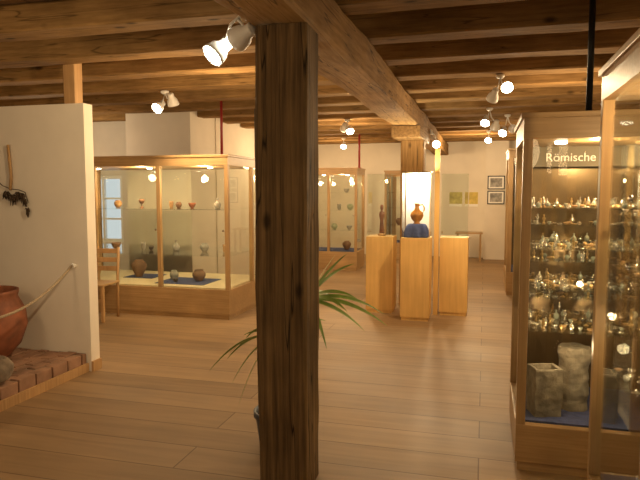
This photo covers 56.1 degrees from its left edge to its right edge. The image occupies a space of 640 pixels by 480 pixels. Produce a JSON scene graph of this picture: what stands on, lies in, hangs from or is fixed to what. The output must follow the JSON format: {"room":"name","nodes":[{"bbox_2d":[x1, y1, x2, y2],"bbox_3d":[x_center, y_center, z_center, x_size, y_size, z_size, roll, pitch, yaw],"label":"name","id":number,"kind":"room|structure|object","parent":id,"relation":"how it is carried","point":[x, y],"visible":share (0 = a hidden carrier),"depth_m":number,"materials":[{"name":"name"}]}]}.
{"room":"museum","nodes":[
{"label":"museum","id":0,"kind":"room"},
{"bbox_2d":[0,0,58,5],"bbox_3d":[-0.328,-1.928,7.004,10.800,0.080,16.000,1,5,15],"label":"ceiling","id":1,"kind":"structure","parent":0,"point":[3,2],"depth_m":4.15,"materials":[{"name":"wood"}]},
{"bbox_2d":[0,0,523,41],"bbox_3d":[-1.241,-1.542,4.066,10.560,0.205,0.257,1,5,15],"label":"joist","id":2,"kind":"object","parent":1,"relation":"attached to","point":[61,18],"visible":0.81,"depth_m":4.00,"materials":[{"name":"brown wood"}]},
{"bbox_2d":[0,72,601,106],"bbox_3d":[-0.396,-1.799,7.145,10.560,0.207,0.272,1,5,15],"label":"joist","id":3,"kind":"object","parent":1,"relation":"attached to","point":[566,79],"visible":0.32,"depth_m":6.88,"materials":[{"name":"brown wood"}]},
{"bbox_2d":[0,53,614,99],"bbox_3d":[-0.607,-1.734,6.375,10.560,0.203,0.258,1,5,15],"label":"joist","id":4,"kind":"object","parent":1,"relation":"attached to","point":[537,65],"visible":0.54,"depth_m":6.03,"materials":[{"name":"brown wood"}]},
{"bbox_2d":[151,90,178,113],"bbox_3d":[-1.728,-1.537,6.705,0.298,0.250,0.175,1,5,15],"label":"ceiling spotlight","id":5,"kind":"object","parent":4,"relation":"attached to","point":[157,107],"visible":1,"depth_m":6.66,"materials":[{"name":"white"}]},
{"bbox_2d":[486,74,513,102],"bbox_3d":[1.719,-1.445,5.730,0.271,0.271,0.147,3,6,34],"label":"ceiling spotlight","id":6,"kind":"object","parent":4,"relation":"attached to","point":[507,87],"visible":1,"depth_m":5.71,"materials":[{"name":"white"}]},
{"bbox_2d":[0,0,639,68],"bbox_3d":[-1.030,-1.605,4.835,10.560,0.208,0.262,1,5,15],"label":"joist","id":7,"kind":"object","parent":1,"relation":"attached to","point":[526,17],"visible":0.66,"depth_m":4.30,"materials":[{"name":"brown wood"}]},
{"bbox_2d":[0,27,639,85],"bbox_3d":[-0.819,-1.669,5.605,10.560,0.206,0.258,1,5,15],"label":"joist","id":8,"kind":"object","parent":1,"relation":"attached to","point":[608,40],"visible":0.48,"depth_m":5.10,"materials":[{"name":"brown wood"}]},
{"bbox_2d":[92,85,601,114],"bbox_3d":[-0.186,-1.861,7.911,10.560,0.204,0.260,1,5,15],"label":"joist","id":9,"kind":"object","parent":1,"relation":"attached to","point":[569,91],"visible":0.3,"depth_m":7.44,"materials":[{"name":"brown wood"}]},
{"bbox_2d":[92,97,639,121],"bbox_3d":[0.026,-1.926,8.681,10.560,0.200,0.254,1,5,15],"label":"joist","id":10,"kind":"object","parent":1,"relation":"attached to","point":[578,101],"visible":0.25,"depth_m":8.13,"materials":[{"name":"brown wood"}]},
{"bbox_2d":[480,108,499,131],"bbox_3d":[2.285,-1.614,8.053,0.285,0.319,0.162,0,5,-4],"label":"ceiling spotlight","id":11,"kind":"object","parent":10,"relation":"attached to","point":[485,122],"visible":1,"depth_m":8.03,"materials":[{"name":"white"}]},
{"bbox_2d":[241,115,520,128],"bbox_3d":[2.087,-2.018,9.771,7.160,0.206,0.260,1,5,15],"label":"joist","id":12,"kind":"object","parent":1,"relation":"attached to","point":[359,122],"visible":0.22,"depth_m":9.94,"materials":[{"name":"brown wood"}]},
{"bbox_2d":[318,126,508,134],"bbox_3d":[2.510,-2.145,11.310,7.160,0.209,0.259,1,5,15],"label":"joist","id":13,"kind":"object","parent":1,"relation":"attached to","point":[458,129],"visible":0.13,"depth_m":11.53,"materials":[{"name":"brown wood"}]},
{"bbox_2d":[485,130,491,143],"bbox_3d":[3.130,-1.913,11.159,0.130,0.240,0.164,1,5,15],"label":"ceiling spotlight","id":14,"kind":"object","parent":13,"relation":"attached to","point":[488,140],"visible":1,"depth_m":11.12,"materials":[{"name":"white"}]},
{"bbox_2d":[318,137,515,144],"bbox_3d":[3.144,-2.339,13.618,7.160,0.200,0.254,1,5,15],"label":"joist","id":15,"kind":"object","parent":1,"relation":"attached to","point":[505,138],"visible":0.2,"depth_m":13.91,"materials":[{"name":"brown wood"}]},
{"bbox_2d":[318,134,516,141],"bbox_3d":[2.932,-2.275,12.846,7.160,0.204,0.252,1,5,15],"label":"joist","id":16,"kind":"object","parent":1,"relation":"attached to","point":[507,135],"visible":0.22,"depth_m":13.10,"materials":[{"name":"brown wood"}]},
{"bbox_2d":[318,130,516,138],"bbox_3d":[2.720,-2.207,12.075,7.160,0.204,0.257,1,5,15],"label":"joist","id":17,"kind":"object","parent":1,"relation":"attached to","point":[464,132],"visible":0.24,"depth_m":12.31,"materials":[{"name":"brown wood"}]},
{"bbox_2d":[340,138,345,148],"bbox_3d":[0.504,-2.041,12.699,0.132,0.239,0.162,1,5,15],"label":"ceiling spotlight","id":18,"kind":"object","parent":17,"relation":"attached to","point":[343,145],"visible":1,"depth_m":12.67,"materials":[{"name":"white"}]},
{"bbox_2d":[318,121,517,130],"bbox_3d":[2.299,-2.079,10.540,7.160,0.201,0.250,1,5,15],"label":"joist","id":19,"kind":"object","parent":1,"relation":"attached to","point":[501,123],"visible":0.12,"depth_m":10.58,"materials":[{"name":"brown wood"}]},
{"bbox_2d":[223,104,639,123],"bbox_3d":[1.877,-1.954,9.004,7.160,0.209,0.259,1,5,15],"label":"joist","id":20,"kind":"object","parent":1,"relation":"attached to","point":[518,110],"visible":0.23,"depth_m":8.83,"materials":[{"name":"brown wood"}]},
{"bbox_2d":[340,119,353,134],"bbox_3d":[0.423,-1.767,9.408,0.239,0.239,0.164,1,5,15],"label":"ceiling spotlight","id":21,"kind":"object","parent":20,"relation":"attached to","point":[349,130],"visible":1,"depth_m":9.38,"materials":[{"name":"white"}]},
{"bbox_2d":[498,114,515,136],"bbox_3d":[2.739,-1.668,8.752,0.278,0.328,0.174,1,5,15],"label":"ceiling spotlight","id":22,"kind":"object","parent":20,"relation":"attached to","point":[502,132],"visible":0.91,"depth_m":8.74,"materials":[{"name":"white"}]},
{"bbox_2d":[0,103,99,370],"bbox_3d":[-3.297,-0.037,5.625,2.680,2.340,0.120,1,5,15],"label":"wall partition","id":23,"kind":"structure","parent":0,"point":[52,155],"depth_m":5.31,"materials":[{"name":"paint"}]},
{"bbox_2d":[0,145,29,216],"bbox_3d":[-2.772,-0.522,5.342,0.442,0.647,0.045,1,5,15],"label":"garland","id":24,"kind":"object","parent":23,"relation":"hanging from","point":[13,198],"visible":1,"depth_m":5.33,"materials":[{"name":"brown plant"}]},
{"bbox_2d":[0,263,76,318],"bbox_3d":[-2.198,0.769,4.250,0.240,0.962,2.125,1,5,7],"label":"rope barrier","id":25,"kind":"object","parent":23,"relation":"attached to","point":[73,265],"visible":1,"depth_m":4.75,"materials":[{"name":"white"}]},
{"bbox_2d":[92,358,101,371],"bbox_3d":[-1.995,1.114,5.363,0.020,0.090,0.120,1,5,15],"label":"trim","id":26,"kind":"structure","parent":23,"relation":"attached to","point":[96,364],"depth_m":5.36,"materials":[{"name":"brown wood"}]},
{"bbox_2d":[93,118,221,273],"bbox_3d":[-3.296,-0.706,10.287,3.400,2.900,0.150,1,5,15],"label":"wall","id":27,"kind":"structure","parent":0,"point":[109,138],"depth_m":10.20,"materials":[{"name":"paint"}]},
{"bbox_2d":[101,175,123,242],"bbox_3d":[-3.730,-0.541,10.420,0.800,1.150,0.090,1,5,15],"label":"window","id":28,"kind":"structure","parent":27,"relation":"in","point":[111,185],"depth_m":10.39,"materials":[{"name":"white"}]},
{"bbox_2d":[125,111,216,272],"bbox_3d":[-2.329,-0.641,9.507,1.080,2.900,0.850,1,5,15],"label":"wall","id":29,"kind":"structure","parent":0,"point":[174,133],"depth_m":9.11,"materials":[{"name":"paint"}]},
{"bbox_2d":[221,123,254,274],"bbox_3d":[-0.953,-0.898,12.593,0.100,2.900,5.550,1,5,15],"label":"wall","id":30,"kind":"structure","parent":0,"point":[238,141],"depth_m":10.63,"materials":[{"name":"paint"}]},
{"bbox_2d":[0,254,586,479],"bbox_3d":[-0.328,1.052,7.252,10.800,0.100,16.000,1,5,15],"label":"floor","id":31,"kind":"structure","parent":0,"point":[400,399],"depth_m":4.49,"materials":[{"name":"brown wood"}]},
{"bbox_2d":[0,348,88,411],"bbox_3d":[-3.417,1.145,4.506,2.228,0.170,2.275,1,5,15],"label":"brick platform","id":32,"kind":"object","parent":31,"relation":"on","point":[36,372],"visible":0.85,"depth_m":4.91,"materials":[{"name":"brown brick"}]},
{"bbox_2d":[0,355,13,382],"bbox_3d":[-2.433,0.965,4.449,0.268,0.202,0.298,1,5,15],"label":"mortar stone","id":33,"kind":"object","parent":32,"relation":"on","point":[6,365],"visible":1,"depth_m":4.43,"materials":[{"name":"stone"}]},
{"bbox_2d":[0,285,27,356],"bbox_3d":[-2.797,0.717,5.010,0.649,0.600,0.649,-2,5,-18],"label":"pot","id":34,"kind":"object","parent":32,"relation":"on","point":[12,327],"visible":0.94,"depth_m":4.92,"materials":[{"name":"ceramic"}]},
{"bbox_2d":[63,63,82,103],"bbox_3d":[-2.201,-0.297,5.440,0.121,2.890,0.116,1,5,15],"label":"timber post","id":35,"kind":"object","parent":31,"relation":"on","point":[72,73],"visible":0.12,"depth_m":5.30,"materials":[{"name":"brown wood"}]},
{"bbox_2d":[96,247,119,322],"bbox_3d":[-2.770,0.542,7.457,0.430,0.882,0.468,1,5,10],"label":"wooden chair","id":36,"kind":"object","parent":31,"relation":"on","point":[101,283],"visible":0.59,"depth_m":7.59,"materials":[{"name":"brown wood"}]},
{"bbox_2d":[94,154,255,319],"bbox_3d":[-2.267,-0.105,8.312,2.780,2.030,1.350,1,5,15],"label":"display case","id":37,"kind":"object","parent":31,"relation":"on","point":[226,296],"visible":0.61,"depth_m":7.68,"materials":[{"name":"brown wood"}]},
{"bbox_2d":[111,242,120,248],"bbox_3d":[-2.848,0.080,8.383,0.130,0.090,0.130,1,5,15],"label":"bowl","id":38,"kind":"object","parent":37,"relation":"on","point":[115,245],"visible":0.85,"depth_m":8.34,"materials":[{"name":"brown ceramic"}]},
{"bbox_2d":[114,200,121,206],"bbox_3d":[-2.800,-0.502,8.321,0.108,0.100,0.108,1,5,15],"label":"jar","id":39,"kind":"object","parent":37,"relation":"on","point":[117,203],"visible":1,"depth_m":8.28,"materials":[{"name":"ceramic"}]},
{"bbox_2d":[131,259,146,276],"bbox_3d":[-2.542,0.393,8.429,0.212,0.240,0.212,1,5,15],"label":"urn","id":40,"kind":"object","parent":37,"relation":"on","point":[138,266],"visible":1,"depth_m":8.36,"materials":[{"name":"brown ceramic"}]},
{"bbox_2d":[139,199,144,207],"bbox_3d":[-2.443,-0.504,8.223,0.078,0.120,0.078,1,5,15],"label":"goblet","id":41,"kind":"object","parent":37,"relation":"on","point":[141,201],"visible":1,"depth_m":8.20,"materials":[{"name":"brown ceramic"}]},
{"bbox_2d":[141,242,145,249],"bbox_3d":[-2.433,0.084,8.270,0.072,0.100,0.072,1,5,15],"label":"beaker","id":42,"kind":"object","parent":37,"relation":"on","point":[143,244],"visible":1,"depth_m":8.25,"materials":[{"name":"grey ceramic"}]},
{"bbox_2d":[98,206,248,209],"bbox_3d":[-2.265,-0.446,8.293,2.630,0.008,1.180,1,5,15],"label":"glass shelf","id":43,"kind":"object","parent":37,"relation":"attached to","point":[99,207],"depth_m":8.09,"materials":[{"name":"glass"}]},
{"bbox_2d":[170,270,178,279],"bbox_3d":[-1.974,0.473,8.124,0.119,0.130,0.119,1,5,15],"label":"jar","id":44,"kind":"object","parent":37,"relation":"on","point":[173,274],"visible":0.8,"depth_m":8.08,"materials":[{"name":"grey ceramic"}]},
{"bbox_2d":[172,240,179,250],"bbox_3d":[-1.951,0.075,8.136,0.101,0.140,0.101,1,5,15],"label":"bottle","id":45,"kind":"object","parent":37,"relation":"on","point":[176,247],"visible":1,"depth_m":8.11,"materials":[{"name":"grey ceramic"}]},
{"bbox_2d":[99,243,254,256],"bbox_3d":[-2.265,0.132,8.342,2.630,0.008,1.180,1,5,15],"label":"glass shelf","id":46,"kind":"object","parent":37,"relation":"attached to","point":[213,251],"depth_m":8.16,"materials":[{"name":"glass"}]},
{"bbox_2d":[175,202,181,207],"bbox_3d":[-1.903,-0.472,8.078,0.086,0.080,0.086,1,5,15],"label":"jar","id":47,"kind":"object","parent":37,"relation":"on","point":[178,204],"visible":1,"depth_m":8.05,"materials":[{"name":"brown ceramic"}]},
{"bbox_2d":[188,203,195,207],"bbox_3d":[-1.710,-0.463,8.025,0.101,0.070,0.101,1,5,15],"label":"bowl","id":48,"kind":"object","parent":37,"relation":"on","point":[191,205],"visible":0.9,"depth_m":7.99,"materials":[{"name":"ceramic"}]},
{"bbox_2d":[192,269,205,280],"bbox_3d":[-1.617,0.472,8.026,0.178,0.150,0.178,1,5,15],"label":"jar","id":49,"kind":"object","parent":37,"relation":"on","point":[198,274],"visible":1,"depth_m":7.96,"materials":[{"name":"brown ceramic"}]},
{"bbox_2d":[200,243,208,251],"bbox_3d":[-1.546,0.099,8.027,0.119,0.110,0.119,1,5,15],"label":"jar","id":50,"kind":"object","parent":37,"relation":"on","point":[204,247],"visible":1,"depth_m":7.99,"materials":[{"name":"grey ceramic"}]},
{"bbox_2d":[214,198,220,207],"bbox_3d":[-1.353,-0.484,7.926,0.094,0.130,0.094,1,5,15],"label":"bottle","id":51,"kind":"object","parent":37,"relation":"on","point":[217,204],"visible":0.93,"depth_m":7.90,"materials":[{"name":"grey ceramic"}]},
{"bbox_2d":[220,101,222,153],"bbox_3d":[-1.320,-1.537,8.037,0.079,0.870,0.079,1,5,15],"label":"steel pole","id":52,"kind":"object","parent":37,"relation":"on","point":[221,102],"visible":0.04,"depth_m":8.03,"materials":[{"name":"metal"}]},
{"bbox_2d":[254,109,254,139],"bbox_3d":[-0.880,-1.557,8.279,0.110,0.870,0.110,1,5,15],"label":"steel pole","id":53,"kind":"object","parent":37,"relation":"on","point":[254,109],"visible":0.02,"depth_m":8.27,"materials":[{"name":"metal"}]},
{"bbox_2d":[255,22,318,479],"bbox_3d":[-0.169,0.121,3.219,0.290,2.425,0.290,1,5,15],"label":"timber post","id":54,"kind":"object","parent":31,"relation":"on","point":[286,54],"visible":1,"depth_m":3.09,"materials":[{"name":"brown wood"}]},
{"bbox_2d":[214,0,448,154],"bbox_3d":[1.113,-1.614,7.820,0.381,0.293,13.481,1,5,15],"label":"beam","id":55,"kind":"structure","parent":54,"relation":"on","point":[347,58],"depth_m":4.03,"materials":[{"name":"brown wood"}]},
{"bbox_2d":[202,16,255,66],"bbox_3d":[-0.467,-1.073,3.139,0.310,0.313,0.157,1,5,15],"label":"ceiling spotlight","id":56,"kind":"object","parent":55,"relation":"attached to","point":[239,37],"visible":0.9,"depth_m":3.11,"materials":[{"name":"white"}]},
{"bbox_2d":[430,129,440,148],"bbox_3d":[1.799,-1.575,9.345,0.166,0.303,0.159,1,5,15],"label":"ceiling spotlight","id":57,"kind":"object","parent":55,"relation":"attached to","point":[436,144],"visible":0.99,"depth_m":9.30,"materials":[{"name":"white"}]},
{"bbox_2d":[210,254,386,440],"bbox_3d":[-0.157,0.677,3.735,1.100,1.230,0.456,0,5,-4],"label":"potted plant","id":58,"kind":"object","parent":31,"relation":"on","point":[325,297],"visible":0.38,"depth_m":3.67,"materials":[{"name":"green plant"}]},
{"bbox_2d":[318,167,365,270],"bbox_3d":[0.215,-0.450,12.388,1.310,2.040,0.830,1,5,15],"label":"display case","id":59,"kind":"object","parent":31,"relation":"on","point":[355,256],"visible":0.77,"depth_m":12.01,"materials":[{"name":"brown wood"}]},
{"bbox_2d":[331,223,337,228],"bbox_3d":[0.295,-0.280,12.276,0.130,0.120,0.130,1,5,15],"label":"jar","id":60,"kind":"object","parent":59,"relation":"on","point":[334,225],"visible":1,"depth_m":12.23,"materials":[{"name":"green ceramic"}]},
{"bbox_2d":[318,192,358,192],"bbox_3d":[0.218,-0.975,12.354,1.160,0.008,0.660,1,5,15],"label":"glass shelf","id":61,"kind":"object","parent":59,"relation":"attached to","point":[318,192],"depth_m":12.23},
{"bbox_2d":[318,209,359,210],"bbox_3d":[0.218,-0.626,12.383,1.160,0.008,0.660,1,5,15],"label":"glass shelf","id":62,"kind":"object","parent":59,"relation":"attached to","point":[318,209],"depth_m":12.37,"materials":[{"name":"glass"}]},
{"bbox_2d":[319,228,360,230],"bbox_3d":[0.218,-0.227,12.416,1.160,0.008,0.660,1,5,15],"label":"glass shelf","id":63,"kind":"object","parent":59,"relation":"attached to","point":[341,229],"depth_m":12.21,"materials":[{"name":"glass"}]},
{"bbox_2d":[342,241,350,249],"bbox_3d":[0.549,0.107,12.290,0.187,0.180,0.187,1,5,15],"label":"urn","id":64,"kind":"object","parent":59,"relation":"on","point":[346,244],"visible":1,"depth_m":12.23,"materials":[{"name":"brown ceramic"}]},
{"bbox_2d":[347,204,352,209],"bbox_3d":[0.613,-0.671,12.156,0.130,0.120,0.130,1,5,15],"label":"jar","id":65,"kind":"object","parent":59,"relation":"on","point":[349,206],"visible":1,"depth_m":12.11,"materials":[{"name":"green ceramic"}]},
{"bbox_2d":[358,134,359,167],"bbox_3d":[0.794,-1.881,12.110,0.097,0.860,0.097,1,5,15],"label":"steel pole","id":66,"kind":"object","parent":59,"relation":"on","point":[358,134],"visible":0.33,"depth_m":12.10,"materials":[{"name":"metal"}]},
{"bbox_2d":[366,174,396,312],"bbox_3d":[0.815,0.039,7.936,0.350,1.806,0.350,1,5,15],"label":"pedestal","id":67,"kind":"object","parent":31,"relation":"on","point":[381,251],"visible":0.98,"depth_m":7.80,"materials":[{"name":"brown wood"}]},
{"bbox_2d":[378,205,384,235],"bbox_3d":[0.815,-0.264,7.911,0.096,0.412,0.096,1,5,15],"label":"statuette","id":68,"kind":"object","parent":67,"relation":"on","point":[381,213],"visible":1,"depth_m":7.89,"materials":[{"name":"wood"}]},
{"bbox_2d":[384,170,427,259],"bbox_3d":[1.993,-0.577,13.918,0.930,2.040,0.730,1,5,15],"label":"display case","id":69,"kind":"object","parent":31,"relation":"on","point":[396,172],"visible":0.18,"depth_m":13.70,"materials":[{"name":"brown wood"}]},
{"bbox_2d":[399,140,425,304],"bbox_3d":[1.290,-0.230,8.367,0.325,2.270,0.301,1,5,15],"label":"timber post","id":70,"kind":"object","parent":31,"relation":"on","point":[413,152],"visible":0.41,"depth_m":8.18,"materials":[{"name":"brown wood"}]},
{"bbox_2d":[391,125,428,143],"bbox_3d":[1.260,-1.434,8.248,0.376,0.152,1.250,1,5,15],"label":"block","id":71,"kind":"object","parent":70,"relation":"on","point":[400,133],"visible":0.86,"depth_m":7.67,"materials":[{"name":"brown wood"}]},
{"bbox_2d":[400,171,431,321],"bbox_3d":[1.200,0.069,7.448,0.350,1.826,0.350,1,5,15],"label":"pedestal","id":72,"kind":"object","parent":31,"relation":"on","point":[416,253],"visible":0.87,"depth_m":7.34,"materials":[{"name":"brown wood"}]},
{"bbox_2d":[403,223,428,237],"bbox_3d":[1.195,-0.119,7.417,0.319,0.165,0.254,1,5,15],"label":"draped riser","id":73,"kind":"object","parent":72,"relation":"on","point":[412,230],"visible":0.96,"depth_m":7.32,"materials":[{"name":"blue fabric"}]},
{"bbox_2d":[410,203,424,223],"bbox_3d":[1.201,-0.326,7.399,0.174,0.250,0.162,1,5,15],"label":"jug","id":74,"kind":"object","parent":73,"relation":"on","point":[416,215],"visible":1,"depth_m":7.36,"materials":[{"name":"orange ceramic"}]},
{"bbox_2d":[433,148,439,314],"bbox_3d":[1.486,-0.095,7.647,0.060,2.120,0.060,1,5,15],"label":"post","id":75,"kind":"object","parent":31,"relation":"on","point":[437,151],"visible":1,"depth_m":7.62,"materials":[{"name":"brown wood"}]},
{"bbox_2d":[439,173,469,315],"bbox_3d":[1.737,0.054,7.746,0.350,1.806,0.350,1,5,15],"label":"display case","id":76,"kind":"object","parent":31,"relation":"on","point":[454,250],"visible":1,"depth_m":7.61,"materials":[{"name":"brown wood"}]},
{"bbox_2d":[455,231,482,261],"bbox_3d":[3.386,0.143,13.647,0.600,0.650,0.440,1,5,15],"label":"side table","id":77,"kind":"object","parent":31,"relation":"on","point":[456,232],"visible":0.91,"depth_m":13.42,"materials":[{"name":"brown wood"}]},
{"bbox_2d":[483,141,508,259],"bbox_3d":[4.079,-1.008,13.907,0.510,2.900,0.350,1,5,15],"label":"wall pier","id":78,"kind":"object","parent":31,"relation":"on","point":[496,156],"visible":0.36,"depth_m":13.76,"materials":[{"name":"paint"}]},
{"bbox_2d":[487,191,504,203],"bbox_3d":[4.025,-0.973,13.732,0.380,0.310,0.020,1,5,15],"label":"framed picture","id":79,"kind":"object","parent":78,"relation":"attached to","point":[493,197],"visible":1,"depth_m":13.73,"materials":[{"name":"paper"}]},
{"bbox_2d":[490,193,501,201],"bbox_3d":[4.025,-0.973,13.732,0.260,0.200,0.003,1,5,15],"label":"print","id":80,"kind":"object","parent":79,"relation":"attached to","point":[494,197],"depth_m":13.73},
{"bbox_2d":[487,176,504,188],"bbox_3d":[4.025,-1.312,13.703,0.380,0.310,0.020,1,5,15],"label":"framed picture","id":81,"kind":"object","parent":78,"relation":"attached to","point":[494,182],"visible":1,"depth_m":13.70,"materials":[{"name":"paper"}]},
{"bbox_2d":[490,178,501,186],"bbox_3d":[4.025,-1.312,13.704,0.260,0.200,0.003,1,5,15],"label":"print","id":82,"kind":"object","parent":81,"relation":"attached to","point":[494,182],"depth_m":13.70},
{"bbox_2d":[504,148,515,294],"bbox_3d":[3.478,-0.293,9.424,1.090,2.220,1.030,1,5,15],"label":"display case","id":83,"kind":"object","parent":31,"relation":"on","point":[511,152],"visible":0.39,"depth_m":9.13,"materials":[{"name":"brown wood"}]},
{"bbox_2d":[509,109,639,476],"bbox_3d":[1.731,0.291,3.617,1.080,2.020,0.850,1,5,15],"label":"display case","id":84,"kind":"object","parent":31,"relation":"on","point":[557,445],"visible":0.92,"depth_m":3.85,"materials":[{"name":"brown wood"}]},
{"bbox_2d":[528,309,532,318],"bbox_3d":[1.312,0.461,3.753,0.035,0.057,0.035,0,5,-1],"label":"flask","id":85,"kind":"object","parent":84,"relation":"on","point":[530,314],"visible":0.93,"depth_m":3.74,"materials":[{"name":"silver metal"}]},
{"bbox_2d":[537,271,542,280],"bbox_3d":[1.361,0.223,3.719,0.036,0.058,0.036,0,5,-4],"label":"flask","id":86,"kind":"object","parent":84,"relation":"on","point":[539,276],"visible":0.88,"depth_m":3.71,"materials":[{"name":"ceramic"}]},
{"bbox_2d":[526,363,562,416],"bbox_3d":[1.325,0.884,3.548,0.168,0.282,0.147,0,5,-2],"label":"box","id":87,"kind":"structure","parent":84,"relation":"on","point":[544,381],"depth_m":3.48,"materials":[{"name":"grey stone"}]},
{"bbox_2d":[542,238,546,247],"bbox_3d":[1.293,0.017,3.453,0.032,0.052,0.032,4,6,38],"label":"flask","id":88,"kind":"object","parent":84,"relation":"on","point":[544,243],"visible":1,"depth_m":3.44,"materials":[{"name":"silver metal"}]},
{"bbox_2d":[553,310,558,318],"bbox_3d":[1.468,0.463,3.729,0.035,0.058,0.035,0,5,4],"label":"flask","id":89,"kind":"object","parent":84,"relation":"on","point":[555,315],"visible":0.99,"depth_m":3.72,"materials":[{"name":"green glass"}]},
{"bbox_2d":[555,141,566,144],"bbox_3d":[1.395,-0.562,3.472,0.068,0.016,0.068,1,5,15],"label":"lamp","id":90,"kind":"object","parent":84,"relation":"attached to","point":[556,142],"depth_m":3.45,"materials":[{"name":"white"}]},
{"bbox_2d":[557,342,591,411],"bbox_3d":[1.538,0.826,3.641,0.191,0.383,0.176,1,5,15],"label":"stone column","id":91,"kind":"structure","parent":84,"relation":"on","point":[574,358],"depth_m":3.57,"materials":[{"name":"stone"}]},
{"bbox_2d":[530,256,639,263],"bbox_3d":[1.788,0.132,3.812,0.930,0.006,0.270,1,5,15],"label":"glass shelf","id":92,"kind":"object","parent":84,"relation":"attached to","point":[624,258],"depth_m":3.80,"materials":[{"name":"glass"}]},
{"bbox_2d":[530,239,639,252],"bbox_3d":[1.734,0.035,3.605,0.930,0.008,0.680,1,5,15],"label":"glass shelf","id":93,"kind":"object","parent":84,"relation":"attached to","point":[618,249],"depth_m":3.42,"materials":[{"name":"glass"}]},
{"bbox_2d":[531,222,639,226],"bbox_3d":[1.788,-0.097,3.792,0.930,0.006,0.270,1,5,15],"label":"glass shelf","id":94,"kind":"object","parent":84,"relation":"attached to","point":[583,224],"depth_m":3.86,"materials":[{"name":"glass"}]},
{"bbox_2d":[531,205,639,209],"bbox_3d":[1.734,-0.194,3.586,0.930,0.008,0.680,1,5,15],"label":"glass shelf","id":95,"kind":"object","parent":84,"relation":"attached to","point":[532,208],"depth_m":3.45,"materials":[{"name":"glass"}]},
{"bbox_2d":[533,145,639,166],"bbox_3d":[1.796,-0.533,3.806,0.880,0.130,0.019,1,5,15],"label":"header sign","id":96,"kind":"object","parent":84,"relation":"attached to","point":[623,155],"visible":0.98,"depth_m":3.84,"materials":[{"name":"brown"}]},
{"bbox_2d":[586,309,590,317],"bbox_3d":[1.691,0.461,3.779,0.032,0.053,0.032,-3,5,-28],"label":"flask","id":97,"kind":"object","parent":84,"relation":"on","point":[588,314],"visible":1,"depth_m":3.77,"materials":[{"name":"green glass"}]},
{"bbox_2d":[585,0,595,110],"bbox_3d":[1.552,-1.149,3.431,0.079,0.880,0.079,1,5,15],"label":"steel pole","id":98,"kind":"object","parent":84,"relation":"on","point":[592,3],"visible":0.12,"depth_m":3.43,"materials":[{"name":"black metal"}]},
{"bbox_2d":[608,321,612,331],"bbox_3d":[1.641,0.488,3.391,0.022,0.064,0.022,-3,5,-29],"label":"figurine","id":99,"kind":"object","parent":84,"relation":"on","point":[610,325],"visible":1,"depth_m":3.38,"materials":[{"name":"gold metal"}]},
{"bbox_2d":[614,238,619,246],"bbox_3d":[1.723,0.014,3.478,0.033,0.054,0.033,2,5,22],"label":"flask","id":100,"kind":"object","parent":84,"relation":"on","point":[616,243],"visible":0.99,"depth_m":3.47,"materials":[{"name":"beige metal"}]},
{"bbox_2d":[621,198,627,207],"bbox_3d":[1.689,-0.206,3.323,0.035,0.058,0.035,-2,5,-27],"label":"flask","id":101,"kind":"object","parent":84,"relation":"on","point":[624,204],"visible":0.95,"depth_m":3.31,"materials":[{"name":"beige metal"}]},
{"bbox_2d":[629,237,634,245],"bbox_3d":[1.858,0.009,3.572,0.030,0.048,0.030,-2,5,-24],"label":"flask","id":102,"kind":"object","parent":84,"relation":"on","point":[631,242],"visible":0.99,"depth_m":3.56,"materials":[{"name":"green glass"}]},
{"bbox_2d":[587,28,639,479],"bbox_3d":[1.395,0.384,1.782,0.800,2.140,1.930,1,5,15],"label":"display case","id":103,"kind":"object","parent":31,"relation":"on","point":[620,75],"visible":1,"depth_m":2.71,"materials":[{"name":"brown wood"}]},
{"bbox_2d":[612,263,639,269],"bbox_3d":[1.397,0.187,1.775,0.650,0.008,1.760,1,5,15],"label":"glass shelf","id":104,"kind":"object","parent":103,"relation":"attached to","point":[618,266],"depth_m":2.60,"materials":[{"name":"glass"}]},
{"bbox_2d":[623,375,629,381],"bbox_3d":[1.284,0.580,2.515,0.028,0.026,0.028,0,5,-5],"label":"jar","id":105,"kind":"object","parent":103,"relation":"on","point":[626,378],"visible":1,"depth_m":2.51,"materials":[{"name":"beige ceramic"}]},
{"bbox_2d":[614,212,639,218],"bbox_3d":[1.397,-0.042,1.756,0.650,0.008,1.760,1,5,15],"label":"glass shelf","id":106,"kind":"object","parent":103,"relation":"attached to","point":[637,216],"depth_m":2.46,"materials":[{"name":"glass"}]},
{"bbox_2d":[628,309,633,321],"bbox_3d":[1.323,0.320,2.553,0.020,0.058,0.020,2,5,19],"label":"figurine","id":107,"kind":"object","parent":103,"relation":"on","point":[631,314],"visible":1,"depth_m":2.55,"materials":[{"name":"brown metal"}]},
{"bbox_2d":[626,368,635,372],"bbox_3d":[1.370,0.575,2.642,0.038,0.015,0.038,5,7,44],"label":"oil lamp","id":108,"kind":"object","parent":103,"relation":"on","point":[631,370],"visible":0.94,"depth_m":2.63,"materials":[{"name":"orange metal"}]},
{"bbox_2d":[630,264,639,267],"bbox_3d":[1.333,0.112,2.540,0.038,0.015,0.038,2,5,26],"label":"oil lamp","id":109,"kind":"object","parent":103,"relation":"on","point":[632,265],"visible":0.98,"depth_m":2.53,"materials":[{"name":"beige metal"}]},
{"bbox_2d":[318,140,515,257],"bbox_3d":[3.368,-1.045,14.359,7.500,2.900,0.150,1,5,15],"label":"wall","id":110,"kind":"structure","parent":0,"point":[464,156],"depth_m":14.73,"materials":[{"name":"paint"}]},
{"bbox_2d":[449,192,461,205],"bbox_3d":[3.241,-0.972,14.318,0.300,0.340,0.008,1,5,15],"label":"poster","id":111,"kind":"object","parent":110,"relation":"attached to","point":[455,198],"visible":1,"depth_m":14.32,"materials":[{"name":"yellow paper"}]},
{"bbox_2d":[465,192,477,206],"bbox_3d":[3.588,-0.964,14.223,0.300,0.340,0.008,1,5,15],"label":"poster","id":112,"kind":"object","parent":110,"relation":"attached to","point":[473,196],"visible":1,"depth_m":14.22,"materials":[{"name":"yellow paper"}]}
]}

